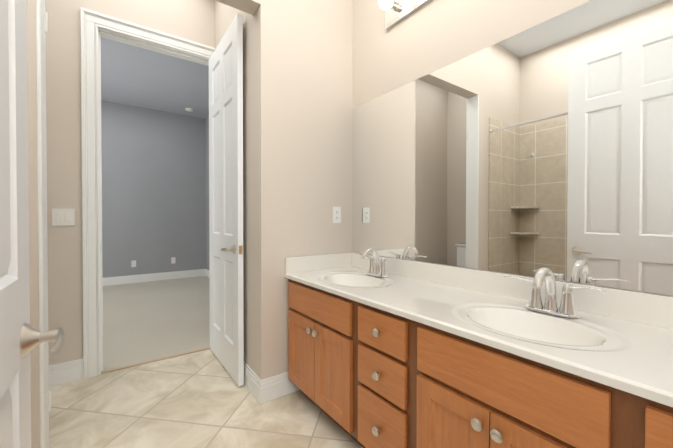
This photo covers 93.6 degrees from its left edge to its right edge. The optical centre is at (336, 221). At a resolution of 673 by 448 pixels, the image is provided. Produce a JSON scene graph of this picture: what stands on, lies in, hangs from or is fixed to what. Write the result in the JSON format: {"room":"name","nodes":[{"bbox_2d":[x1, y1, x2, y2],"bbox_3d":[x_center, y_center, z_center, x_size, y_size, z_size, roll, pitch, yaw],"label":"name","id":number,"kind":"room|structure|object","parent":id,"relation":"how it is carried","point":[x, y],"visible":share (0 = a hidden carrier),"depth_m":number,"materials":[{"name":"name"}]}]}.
{"room":"bathroom","nodes":[
{"label":"bathroom","id":0,"kind":"room"},
{"bbox_2d":[45,0,214,364],"bbox_3d":[-2.417,-0.428,1.798,3.307,3.050,0.120,0,1,-36],"label":"wall","id":1,"kind":"structure","parent":0,"point":[192,20],"depth_m":2.16,"materials":[{"name":"beige paint"}]},
{"bbox_2d":[52,209,74,225],"bbox_3d":[-1.843,-0.031,2.133,0.116,0.114,0.013,0,1,-36],"label":"double light switch","id":2,"kind":"object","parent":1,"relation":"attached to","point":[63,217],"visible":1,"depth_m":2.13,"materials":[{"name":"white plastic"}]},
{"bbox_2d":[49,359,82,386],"bbox_3d":[-2.165,1.026,1.912,0.994,0.140,0.014,0,1,-36],"label":"baseboard","id":3,"kind":"structure","parent":1,"relation":"attached to","point":[70,371],"depth_m":2.14,"materials":[{"name":"white wood"}]},
{"bbox_2d":[80,8,214,378],"bbox_3d":[-1.405,-0.192,2.524,0.972,2.563,0.160,0,1,-36],"label":"door frame","id":4,"kind":"structure","parent":1,"relation":"attached to","point":[96,27],"depth_m":2.23,"materials":[{"name":"white wood"}]},
{"bbox_2d":[209,13,243,386],"bbox_3d":[-0.870,-0.141,2.367,0.114,2.440,0.776,0,1,-35],"label":"door","id":5,"kind":"structure","parent":1,"relation":"in","point":[226,197],"depth_m":2.26,"materials":[{"name":"white wood"}]},
{"bbox_2d":[27,0,260,447],"bbox_3d":[-1.257,-0.424,1.401,1.887,3.050,0.128,0,1,-36],"label":"wall","id":6,"kind":"structure","parent":0,"point":[33,211],"depth_m":1.32,"materials":[{"name":"beige paint"}]},
{"bbox_2d":[36,0,50,447],"bbox_3d":[-1.283,-0.098,1.386,0.022,2.398,0.136,0,1,-36],"label":"trim","id":7,"kind":"structure","parent":6,"relation":"attached to","point":[41,32],"depth_m":1.34,"materials":[{"name":"white wood"}]},
{"bbox_2d":[244,362,264,403],"bbox_3d":[-0.749,1.022,2.313,0.014,0.140,1.018,0,1,-36],"label":"baseboard","id":8,"kind":"structure","parent":6,"relation":"attached to","point":[254,384],"depth_m":1.97,"materials":[{"name":"white wood"}]},
{"bbox_2d":[101,100,205,277],"bbox_3d":[-4.189,-0.464,5.032,4.210,3.055,0.120,0,1,-36],"label":"wall","id":9,"kind":"structure","parent":0,"point":[153,191],"depth_m":5.61,"materials":[{"name":"grey paint"}]},
{"bbox_2d":[131,260,135,266],"bbox_3d":[-3.502,0.725,5.459,0.070,0.114,0.008,0,1,-36],"label":"outlet","id":10,"kind":"object","parent":9,"relation":"attached to","point":[133,263],"visible":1,"depth_m":5.46,"materials":[{"name":"white plastic"}]},
{"bbox_2d":[103,269,204,285],"bbox_3d":[-4.150,0.994,4.993,3.970,0.140,0.014,0,1,-36],"label":"baseboard","id":11,"kind":"structure","parent":9,"relation":"attached to","point":[117,280],"depth_m":5.62,"materials":[{"name":"white wood"}]},
{"bbox_2d":[101,37,208,117],"bbox_3d":[-3.138,-2.023,3.555,4.210,0.095,3.720,0,1,-36],"label":"ceiling","id":12,"kind":"structure","parent":0,"point":[131,75],"depth_m":4.44,"materials":[{"name":"white paint"}]},
{"bbox_2d":[103,276,209,370],"bbox_3d":[-3.124,1.126,3.568,4.210,0.106,3.768,0,1,-36],"label":"floor","id":13,"kind":"structure","parent":0,"point":[146,321],"depth_m":3.48,"materials":[{"name":"beige carpet"}]},
{"bbox_2d":[101,347,209,373],"bbox_3d":[-1.381,1.085,2.508,0.780,0.009,0.032,0,1,-36],"label":"threshold","id":14,"kind":"object","parent":13,"relation":"on","point":[146,362],"depth_m":2.46,"materials":[{"name":"brown wood"}]},
{"bbox_2d":[49,349,362,447],"bbox_3d":[-0.587,1.155,1.088,2.829,0.100,3.222,0,1,-36],"label":"floor","id":15,"kind":"structure","parent":0,"point":[200,399],"depth_m":1.81,"materials":[{"name":"tile"}]},
{"bbox_2d":[284,248,672,447],"bbox_3d":[0.479,0.631,1.327,0.566,0.942,2.033,0,1,-36],"label":"bathroom vanity","id":16,"kind":"object","parent":15,"relation":"on","point":[386,352],"visible":1,"depth_m":1.11,"materials":[{"name":"brown wood"}]},
{"bbox_2d":[205,115,208,269],"bbox_3d":[-1.461,-0.461,4.742,0.120,3.055,3.540,0,1,-36],"label":"wall","id":17,"kind":"structure","parent":0,"point":[207,181],"depth_m":6.04,"materials":[{"name":"grey paint"}]},
{"bbox_2d":[215,0,351,379],"bbox_3d":[-0.449,-0.436,2.597,0.822,3.050,1.124,0,1,-36],"label":"wall","id":18,"kind":"structure","parent":0,"point":[297,121],"depth_m":2.05,"materials":[{"name":"beige paint"}]},
{"bbox_2d":[333,207,340,222],"bbox_3d":[0.003,-0.049,2.228,0.070,0.114,0.008,0,1,-36],"label":"outlet","id":19,"kind":"object","parent":18,"relation":"attached to","point":[336,214],"visible":1,"depth_m":2.23,"materials":[{"name":"white plastic"}]},
{"bbox_2d":[352,0,669,295],"bbox_3d":[0.809,-0.424,1.451,0.120,3.050,2.206,0,1,-36],"label":"wall","id":20,"kind":"structure","parent":0,"point":[431,36],"depth_m":1.76,"materials":[{"name":"beige paint"}]},
{"bbox_2d":[379,0,430,29],"bbox_3d":[0.612,-1.298,1.481,0.153,0.164,1.200,0,1,-36],"label":"light bar","id":21,"kind":"object","parent":20,"relation":"attached to","point":[396,11],"visible":1,"depth_m":1.88,"materials":[{"name":"silver metal"}]},
{"bbox_2d":[352,0,672,295],"bbox_3d":[0.703,-0.294,1.491,0.006,1.044,2.014,0,1,-36],"label":"vanity mirror","id":22,"kind":"object","parent":20,"relation":"attached to","point":[531,151],"visible":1,"depth_m":1.30,"materials":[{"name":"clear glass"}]},
{"bbox_3d":[-0.613,-0.407,-0.256,0.995,3.050,0.138,0,1,-36],"label":"wall","id":23,"kind":"structure","parent":0,"visible":0},
{"bbox_2d":[0,0,63,447],"bbox_3d":[-0.491,-0.120,0.398,0.170,2.440,0.779,0,1,-36],"label":"door","id":24,"kind":"structure","parent":23,"relation":"in","point":[21,338],"depth_m":0.62,"materials":[{"name":"white wood"}]}
]}

